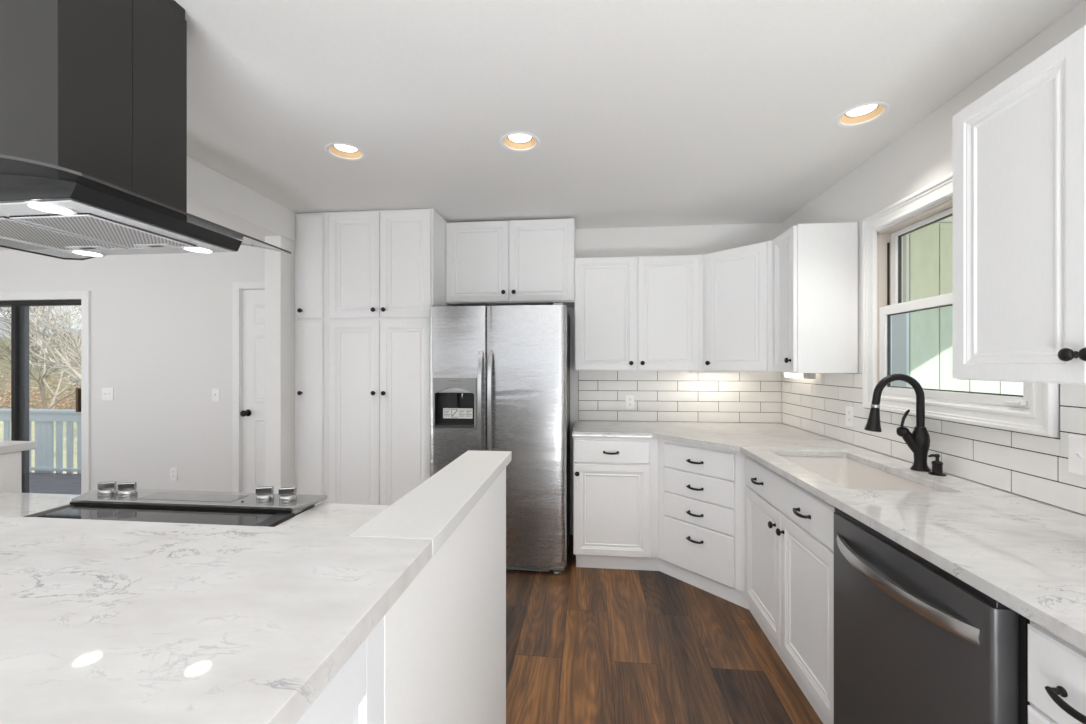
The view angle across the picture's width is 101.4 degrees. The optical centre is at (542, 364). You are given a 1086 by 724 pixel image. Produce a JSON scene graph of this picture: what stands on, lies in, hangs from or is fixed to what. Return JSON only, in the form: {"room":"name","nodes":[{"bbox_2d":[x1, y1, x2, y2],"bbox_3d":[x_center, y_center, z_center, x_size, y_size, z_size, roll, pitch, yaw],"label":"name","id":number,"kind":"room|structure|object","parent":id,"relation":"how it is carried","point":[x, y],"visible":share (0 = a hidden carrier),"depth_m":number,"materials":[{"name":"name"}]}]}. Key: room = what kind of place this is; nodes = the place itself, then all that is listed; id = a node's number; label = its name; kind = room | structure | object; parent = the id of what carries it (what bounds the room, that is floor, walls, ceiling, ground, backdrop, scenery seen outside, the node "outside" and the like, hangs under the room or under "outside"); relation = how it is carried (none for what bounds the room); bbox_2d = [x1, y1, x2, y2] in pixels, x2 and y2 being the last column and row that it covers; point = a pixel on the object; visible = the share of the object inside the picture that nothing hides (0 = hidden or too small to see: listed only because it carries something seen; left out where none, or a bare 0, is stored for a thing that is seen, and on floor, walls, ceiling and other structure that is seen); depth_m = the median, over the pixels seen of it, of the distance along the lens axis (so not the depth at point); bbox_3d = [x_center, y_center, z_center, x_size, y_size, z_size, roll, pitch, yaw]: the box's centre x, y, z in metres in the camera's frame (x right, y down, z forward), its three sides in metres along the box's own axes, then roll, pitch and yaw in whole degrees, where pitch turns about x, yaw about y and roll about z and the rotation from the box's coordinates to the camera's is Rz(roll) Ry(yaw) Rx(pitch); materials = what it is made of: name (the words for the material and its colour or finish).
{"room":"kitchen","nodes":[
{"label":"kitchen","id":0,"kind":"room"},
{"bbox_2d":[0,451,21,492],"bbox_3d":[-2.050,0.841,1.224,0.148,1.039,0.870,0,0,6],"label":"wall","id":1,"kind":"structure","parent":0,"point":[10,463],"depth_m":1.62,"materials":[{"name":"paint"}]},
{"bbox_2d":[0,440,35,453],"bbox_3d":[-2.044,0.305,1.316,0.174,0.030,0.762,0,0,6],"label":"ledge cap","id":2,"kind":"object","parent":1,"relation":"on","point":[5,446],"visible":1,"depth_m":1.63,"materials":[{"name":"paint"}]},
{"bbox_2d":[0,245,264,491],"bbox_3d":[-4.190,0.141,4.176,4.800,2.440,0.120,0,0,6],"label":"wall","id":3,"kind":"structure","parent":0,"point":[161,324],"depth_m":4.05,"materials":[{"name":"paint"}]},
{"bbox_2d":[0,291,89,494],"bbox_3d":[-5.194,0.341,4.263,2.035,2.040,0.136,0,0,6],"label":"door","id":4,"kind":"structure","parent":3,"relation":"in","point":[19,309],"depth_m":4.21,"materials":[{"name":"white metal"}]},
{"bbox_2d":[102,388,113,399],"bbox_3d":[-4.008,0.273,4.088,0.118,0.116,0.018,0,0,6],"label":"light switch","id":5,"kind":"object","parent":3,"relation":"attached to","point":[107,393],"visible":1,"depth_m":4.09,"materials":[{"name":"white plastic"}]},
{"bbox_2d":[170,468,176,480],"bbox_3d":[-3.342,0.993,4.023,0.072,0.116,0.008,0,0,6],"label":"wall outlet","id":6,"kind":"object","parent":3,"relation":"attached to","point":[173,471],"visible":1,"depth_m":4.02,"materials":[{"name":"white plastic"}]},
{"bbox_2d":[212,389,218,401],"bbox_3d":[-2.931,0.275,3.976,0.072,0.116,0.018,0,0,6],"label":"light switch","id":7,"kind":"object","parent":3,"relation":"attached to","point":[215,392],"visible":1,"depth_m":3.98,"materials":[{"name":"white plastic"}]},
{"bbox_2d":[232,281,264,492],"bbox_3d":[-2.317,0.314,3.924,0.886,2.094,0.114,0,0,6],"label":"door","id":8,"kind":"structure","parent":3,"relation":"in","point":[248,298],"depth_m":3.96,"materials":[{"name":"paint"}]},
{"bbox_2d":[265,213,295,493],"bbox_3d":[-1.788,0.141,3.502,0.118,2.440,0.964,0,0,6],"label":"wall","id":9,"kind":"structure","parent":0,"point":[279,266],"depth_m":3.03,"materials":[{"name":"paint"}]},
{"bbox_2d":[384,468,505,723],"bbox_3d":[-0.228,0.841,1.034,0.123,1.039,0.870,0,0,6],"label":"wall","id":10,"kind":"structure","parent":0,"point":[445,634],"depth_m":0.92,"materials":[{"name":"paint"}]},
{"bbox_2d":[348,450,511,556],"bbox_3d":[-0.218,0.305,1.121,0.150,0.030,0.752,0,0,6],"label":"ledge cap","id":11,"kind":"object","parent":10,"relation":"on","point":[436,507],"visible":0.86,"depth_m":0.94,"materials":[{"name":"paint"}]},
{"bbox_2d":[0,0,1084,249],"bbox_3d":[-2.720,-1.159,0.374,8.712,0.160,7.380,0,0,6],"label":"ceiling","id":12,"kind":"structure","parent":0,"point":[642,113],"depth_m":1.76,"materials":[{"name":"paint"}]},
{"bbox_2d":[0,0,290,259],"bbox_3d":[-1.260,-0.712,1.203,0.828,0.733,0.651,0,0,6],"label":"range hood","id":13,"kind":"object","parent":12,"relation":"hanging from","point":[93,93],"visible":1,"depth_m":1.11,"materials":[{"name":"black metal"}]},
{"bbox_2d":[23,201,77,214],"bbox_3d":[-1.108,-0.351,1.002,0.082,0.003,0.082,0,0,6],"label":"lamp","id":14,"kind":"object","parent":13,"relation":"on","point":[49,207],"depth_m":0.99,"materials":[{"name":"white"}]},
{"bbox_2d":[69,251,105,256],"bbox_3d":[-1.440,-0.351,1.407,0.082,0.003,0.082,0,0,6],"label":"lamp","id":15,"kind":"object","parent":13,"relation":"on","point":[84,253],"depth_m":1.41,"materials":[{"name":"white"}]},
{"bbox_2d":[181,246,214,253],"bbox_3d":[-1.057,-0.351,1.363,0.082,0.003,0.082,0,0,6],"label":"lamp","id":16,"kind":"object","parent":13,"relation":"on","point":[193,249],"depth_m":1.36,"materials":[{"name":"white"}]},
{"bbox_2d":[187,156,294,240],"bbox_3d":[-2.151,-0.975,-0.053,0.132,0.208,6.450,0,0,6],"label":"beam","id":17,"kind":"structure","parent":12,"relation":"attached to","point":[209,191],"depth_m":2.62,"materials":[{"name":"paint"}]},
{"bbox_2d":[325,142,365,160],"bbox_3d":[-1.001,-1.091,2.260,0.194,0.032,0.194,0,0,6],"label":"recessed light","id":18,"kind":"object","parent":12,"relation":"in","point":[344,151],"visible":0.88,"depth_m":2.29,"materials":[{"name":"paint"}]},
{"bbox_2d":[500,132,539,151],"bbox_3d":[-0.112,-1.091,2.160,0.194,0.032,0.194,0,0,6],"label":"recessed light","id":19,"kind":"object","parent":12,"relation":"in","point":[513,141],"visible":0.94,"depth_m":2.19,"materials":[{"name":"white"}]},
{"bbox_2d":[835,102,889,126],"bbox_3d":[1.379,-1.091,1.925,0.194,0.032,0.194,0,0,6],"label":"recessed light","id":20,"kind":"object","parent":12,"relation":"in","point":[862,114],"visible":0.87,"depth_m":1.95,"materials":[{"name":"white"}]},
{"bbox_2d":[506,535,822,723],"bbox_3d":[-2.720,1.385,0.374,8.712,0.050,7.380,0,0,6],"label":"floor","id":21,"kind":"structure","parent":0,"point":[584,645],"depth_m":2.08,"materials":[{"name":"brown wood"}]},
{"bbox_2d":[23,481,326,526],"bbox_3d":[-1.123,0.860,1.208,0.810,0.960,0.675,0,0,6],"label":"cooktop","id":22,"kind":"object","parent":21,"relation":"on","point":[123,501],"visible":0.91,"depth_m":1.34,"materials":[{"name":"black glass"}]},
{"bbox_2d":[295,212,327,505],"bbox_3d":[-1.610,0.144,3.417,0.250,2.432,0.646,0,0,6],"label":"pantry cabinet","id":23,"kind":"object","parent":21,"relation":"on","point":[311,229],"visible":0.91,"depth_m":3.13,"materials":[{"name":"paint"}]},
{"bbox_2d":[296,617,383,723],"bbox_3d":[-1.179,0.841,0.474,1.900,1.038,0.439,0,0,6],"label":"base cabinet","id":24,"kind":"object","parent":21,"relation":"on","point":[355,695],"visible":0.25,"depth_m":0.53,"materials":[{"name":"paint"}]},
{"bbox_2d":[0,516,431,723],"bbox_3d":[-1.209,0.305,0.529,1.997,0.030,0.682,0,0,6],"label":"countertop","id":25,"kind":"structure","parent":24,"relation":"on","point":[102,621],"depth_m":0.51,"materials":[{"name":"stone"}]},
{"bbox_2d":[328,208,450,504],"bbox_3d":[-1.105,0.144,3.364,0.764,2.432,0.646,0,0,6],"label":"pantry cabinet","id":26,"kind":"object","parent":21,"relation":"on","point":[387,268],"visible":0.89,"depth_m":3.08,"materials":[{"name":"paint"}]},
{"bbox_2d":[430,302,569,574],"bbox_3d":[-0.272,0.479,3.202,0.910,1.762,0.750,0,0,6],"label":"refrigerator","id":27,"kind":"object","parent":21,"relation":"on","point":[500,375],"visible":0.91,"depth_m":2.87,"materials":[{"name":"silver metal"}]},
{"bbox_2d":[573,436,658,570],"bbox_3d":[0.510,0.918,3.198,0.566,0.884,0.628,0,0,6],"label":"base cabinet","id":28,"kind":"object","parent":21,"relation":"on","point":[615,479],"visible":0.97,"depth_m":2.93,"materials":[{"name":"paint"}]},
{"bbox_2d":[658,439,748,609],"bbox_3d":[1.264,0.918,2.941,1.001,0.884,0.985,0,0,6],"label":"base cabinet","id":29,"kind":"object","parent":21,"relation":"on","point":[701,489],"visible":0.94,"depth_m":2.65,"materials":[{"name":"paint"}]},
{"bbox_2d":[572,421,1085,651],"bbox_3d":[0.888,0.461,2.051,1.565,0.029,2.833,0,0,6],"label":"countertop","id":30,"kind":"structure","parent":29,"relation":"on","point":[1028,556],"depth_m":1.30,"materials":[{"name":"stone"}]},
{"bbox_2d":[781,456,939,491],"bbox_3d":[1.321,0.584,1.936,0.418,0.214,0.765,0,0,6],"label":"sink","id":31,"kind":"object","parent":30,"relation":"in","point":[848,473],"visible":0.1,"depth_m":2.20,"materials":[{"name":"white ceramic"}]},
{"bbox_2d":[864,374,930,471],"bbox_3d":[1.505,0.243,1.890,0.252,0.407,0.068,0,0,6],"label":"faucet","id":32,"kind":"object","parent":30,"relation":"on","point":[918,441],"visible":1,"depth_m":1.88,"materials":[{"name":"black metal"}]},
{"bbox_2d":[928,454,946,475],"bbox_3d":[1.597,0.405,1.801,0.056,0.083,0.056,0,0,44],"label":"soap dispenser","id":33,"kind":"object","parent":30,"relation":"on","point":[937,466],"visible":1,"depth_m":1.79,"materials":[{"name":"black metal"}]},
{"bbox_2d":[745,456,834,723],"bbox_3d":[1.340,0.918,1.958,0.643,0.884,0.968,0,0,6],"label":"base cabinet","id":34,"kind":"object","parent":21,"relation":"on","point":[789,529],"visible":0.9,"depth_m":1.87,"materials":[{"name":"paint"}]},
{"bbox_2d":[834,507,1029,723],"bbox_3d":[1.214,0.919,1.168,0.650,0.882,0.602,0,0,6],"label":"dishwasher","id":35,"kind":"object","parent":21,"relation":"on","point":[915,643],"visible":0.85,"depth_m":1.11,"materials":[{"name":"metal"}]},
{"bbox_2d":[1019,614,1029,723],"bbox_3d":[1.268,0.876,1.162,0.542,0.768,0.602,0,0,6],"label":"base cabinet","id":36,"kind":"object","parent":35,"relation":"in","point":[1023,621],"depth_m":0.90,"materials":[{"name":"white wood"}]},
{"bbox_2d":[1028,620,1085,723],"bbox_3d":[1.212,0.918,0.724,0.644,0.884,0.252,0,0,6],"label":"base cabinet","id":37,"kind":"object","parent":21,"relation":"on","point":[1056,667],"visible":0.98,"depth_m":0.81,"materials":[{"name":"paint"}]},
{"bbox_3d":[-0.515,0.919,1.124,0.464,0.884,0.640,0,0,6],"label":"base cabinet","id":38,"kind":"object","parent":21,"relation":"on","visible":0},
{"bbox_2d":[275,503,390,529],"bbox_3d":[-0.518,0.462,1.107,0.467,0.030,0.610,0,0,6],"label":"countertop","id":39,"kind":"structure","parent":38,"relation":"on","point":[322,515],"depth_m":1.30,"materials":[{"name":"stone"}]},
{"bbox_3d":[-1.736,0.919,1.251,0.467,0.884,0.640,0,0,6],"label":"base cabinet","id":40,"kind":"object","parent":21,"relation":"on","visible":0},
{"bbox_2d":[0,492,79,516],"bbox_3d":[-1.738,0.462,1.234,0.470,0.030,0.610,0,0,6],"label":"countertop","id":41,"kind":"structure","parent":40,"relation":"on","point":[11,504],"depth_m":1.44,"materials":[{"name":"stone"}]},
{"bbox_2d":[567,223,781,534],"bbox_3d":[0.067,0.141,3.630,3.542,2.440,0.120,0,0,6],"label":"wall","id":42,"kind":"structure","parent":0,"point":[693,239],"depth_m":3.48,"materials":[{"name":"paint"}]},
{"bbox_2d":[446,218,575,307],"bbox_3d":[-0.234,-0.757,3.414,0.956,0.606,0.366,0,0,6],"label":"upper cabinet","id":43,"kind":"object","parent":42,"relation":"attached to","point":[513,262],"visible":0.98,"depth_m":3.27,"materials":[{"name":"paint"}]},
{"bbox_2d":[574,255,702,370],"bbox_3d":[0.693,-0.363,3.314,0.906,0.822,0.360,0,0,6],"label":"upper cabinet","id":44,"kind":"object","parent":42,"relation":"attached to","point":[632,313],"visible":1,"depth_m":3.17,"materials":[{"name":"paint"}]},
{"bbox_2d":[578,371,780,422],"bbox_3d":[1.048,0.247,3.463,1.539,0.397,0.008,0,0,6],"label":"tile backsplash","id":45,"kind":"structure","parent":42,"relation":"attached to","point":[666,396],"depth_m":3.46,"materials":[{"name":"tile"}]},
{"bbox_2d":[625,395,634,408],"bbox_3d":[0.683,0.295,3.493,0.072,0.116,0.008,0,0,6],"label":"wall outlet","id":46,"kind":"object","parent":45,"relation":"attached to","point":[629,399],"visible":1,"depth_m":3.49,"materials":[{"name":"white plastic"}]},
{"bbox_2d":[703,240,774,371],"bbox_3d":[1.453,-0.363,3.088,0.656,0.822,0.653,0,0,6],"label":"upper cabinet","id":47,"kind":"object","parent":42,"relation":"attached to","point":[737,282],"visible":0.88,"depth_m":2.92,"materials":[{"name":"paint"}]},
{"bbox_2d":[687,371,744,372],"bbox_3d":[1.277,0.054,3.285,0.400,0.012,0.060,0,0,6],"label":"light","id":48,"kind":"object","parent":47,"relation":"attached to","point":[687,371],"visible":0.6,"depth_m":3.26,"materials":[{"name":"white plastic"}]},
{"bbox_2d":[782,0,1085,515],"bbox_3d":[1.543,0.141,-0.020,0.150,2.440,7.280,0,0,6],"label":"wall","id":49,"kind":"structure","parent":0,"point":[921,156],"depth_m":2.06,"materials":[{"name":"paint"}]},
{"bbox_2d":[773,222,857,372],"bbox_3d":[1.550,-0.363,2.592,0.360,0.822,0.310,0,0,6],"label":"upper cabinet","id":50,"kind":"object","parent":49,"relation":"attached to","point":[815,265],"visible":1,"depth_m":2.44,"materials":[{"name":"paint"}]},
{"bbox_2d":[783,372,815,378],"bbox_3d":[1.719,0.070,2.993,0.044,0.044,0.380,0,0,6],"label":"light","id":51,"kind":"object","parent":50,"relation":"attached to","point":[789,375],"visible":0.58,"depth_m":2.92,"materials":[{"name":"white plastic"}]},
{"bbox_2d":[784,373,802,377],"bbox_3d":[1.723,0.077,3.033,0.036,0.032,0.280,0,0,6],"label":"diffuser","id":52,"kind":"object","parent":51,"relation":"attached to","point":[790,375],"depth_m":3.03,"materials":[{"name":"white plastic"}]},
{"bbox_2d":[803,373,815,378],"bbox_3d":[1.704,0.070,2.846,0.040,0.044,0.084,0,0,6],"label":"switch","id":53,"kind":"object","parent":51,"relation":"attached to","point":[805,375],"depth_m":2.81,"materials":[{"name":"grey plastic"}]},
{"bbox_2d":[782,372,1085,514],"bbox_3d":[1.660,0.247,1.862,0.008,0.397,3.048,0,0,6],"label":"tile backsplash","id":54,"kind":"structure","parent":49,"relation":"attached to","point":[1035,467],"depth_m":1.71,"materials":[{"name":"tile"}]},
{"bbox_2d":[846,405,853,426],"bbox_3d":[1.717,0.290,2.491,0.008,0.116,0.072,0,0,6],"label":"wall outlet","id":55,"kind":"object","parent":54,"relation":"attached to","point":[849,409],"visible":1,"depth_m":2.48,"materials":[{"name":"white plastic"}]},
{"bbox_2d":[1068,434,1085,475],"bbox_3d":[1.587,0.271,1.295,0.018,0.116,0.118,0,0,6],"label":"light switch","id":56,"kind":"object","parent":54,"relation":"attached to","point":[1076,444],"visible":1,"depth_m":1.33,"materials":[{"name":"white plastic"}]},
{"bbox_2d":[862,173,1059,437],"bbox_3d":[1.721,-0.268,1.865,0.167,0.993,0.970,0,0,6],"label":"window","id":57,"kind":"structure","parent":49,"relation":"in","point":[885,307],"depth_m":2.10,"materials":[{"name":"paint"}]},
{"bbox_2d":[953,25,1085,384],"bbox_3d":[1.383,-0.365,0.992,0.360,0.826,0.770,0,0,6],"label":"upper cabinet","id":58,"kind":"object","parent":49,"relation":"attached to","point":[1019,149],"visible":1,"depth_m":1.16,"materials":[{"name":"paint"}]},
{"bbox_2d":[909,223,1022,394],"bbox_3d":[4.707,0.300,3.200,5.300,2.720,0.100,0,0,6],"label":"wall","id":59,"kind":"structure","parent":0,"point":[931,246],"depth_m":3.34,"materials":[{"name":"green"}]},
{"bbox_2d":[936,216,952,222],"bbox_3d":[2.985,-1.102,0.856,2.360,0.075,5.120,0,0,6],"label":"soffit","id":60,"kind":"structure","parent":59,"relation":"attached to","point":[949,219],"depth_m":3.29,"materials":[{"name":"paint"}]},
{"label":"outside","id":61,"kind":"structure","parent":0,"visible":0},
{"bbox_2d":[29,472,80,494],"bbox_3d":[-6.028,1.581,5.358,7.900,0.040,1.830,0,0,6],"label":"deck","id":62,"kind":"object","parent":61,"point":[45,483],"depth_m":5.83,"materials":[{"name":"grey wood"}]},
{"bbox_2d":[0,409,80,473],"bbox_3d":[-5.233,1.258,6.235,5.700,1.205,0.170,0,0,6],"label":"deck railing","id":63,"kind":"object","parent":62,"relation":"on","point":[44,419],"visible":0.11,"depth_m":6.41,"materials":[{"name":"paint"}]},
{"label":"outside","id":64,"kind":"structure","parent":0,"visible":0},
{"bbox_2d":[0,334,80,409],"bbox_3d":[-73.317,-1.108,68.357,140.000,10.962,72.800,0,0,6],"label":"hill","id":65,"kind":"structure","parent":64,"point":[3,369],"depth_m":41.81,"materials":[{"name":"brown plant"}]},
{"bbox_2d":[0,369,80,409],"bbox_3d":[-36.733,1.860,32.495,21.457,3.333,7.089,0,0,41],"label":"undergrowth","id":66,"kind":"object","parent":65,"relation":"on","point":[58,379],"visible":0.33,"depth_m":31.79,"materials":[{"name":"orange plant"}]},
{"bbox_2d":[0,306,80,379],"bbox_3d":[-46.679,-5.236,42.044,10.415,13.488,9.526,0,0,12],"label":"bare tree","id":67,"kind":"object","parent":65,"relation":"on","point":[68,306],"visible":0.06,"depth_m":41.37,"materials":[{"name":"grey plant"}]},
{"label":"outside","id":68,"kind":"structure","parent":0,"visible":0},
{"bbox_2d":[0,317,80,336],"bbox_3d":[-139.471,-8.528,205.543,320.000,29.776,140.000,0,0,6],"label":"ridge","id":69,"kind":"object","parent":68,"point":[2,325],"visible":0.01,"depth_m":207.86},
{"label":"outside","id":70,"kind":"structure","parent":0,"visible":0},
{"bbox_2d":[0,421,76,473],"bbox_3d":[-27.975,3.711,21.009,100.000,0.500,28.000,0,0,6],"label":"yard","id":71,"kind":"structure","parent":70,"point":[1,422],"depth_m":19.96,"materials":[{"name":"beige plant"}]},
{"bbox_2d":[0,305,80,389],"bbox_3d":[-13.716,-1.334,10.409,11.453,9.704,6.640,0,0,36],"label":"bare tree","id":72,"kind":"object","parent":71,"relation":"on","point":[39,309],"visible":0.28,"depth_m":10.43,"materials":[{"name":"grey plant"}]},
{"bbox_2d":[0,306,80,408],"bbox_3d":[-17.479,-1.909,15.889,8.402,10.855,6.784,0,0,-15],"label":"bare tree","id":73,"kind":"object","parent":71,"relation":"on","point":[42,387],"visible":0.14,"depth_m":16.09,"materials":[{"name":"grey plant"}]},
{"bbox_2d":[0,306,80,407],"bbox_3d":[-25.751,-1.836,24.173,8.680,10.709,5.961,0,0,14],"label":"bare tree","id":74,"kind":"object","parent":71,"relation":"on","point":[78,344],"visible":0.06,"depth_m":23.91,"materials":[{"name":"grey plant"}]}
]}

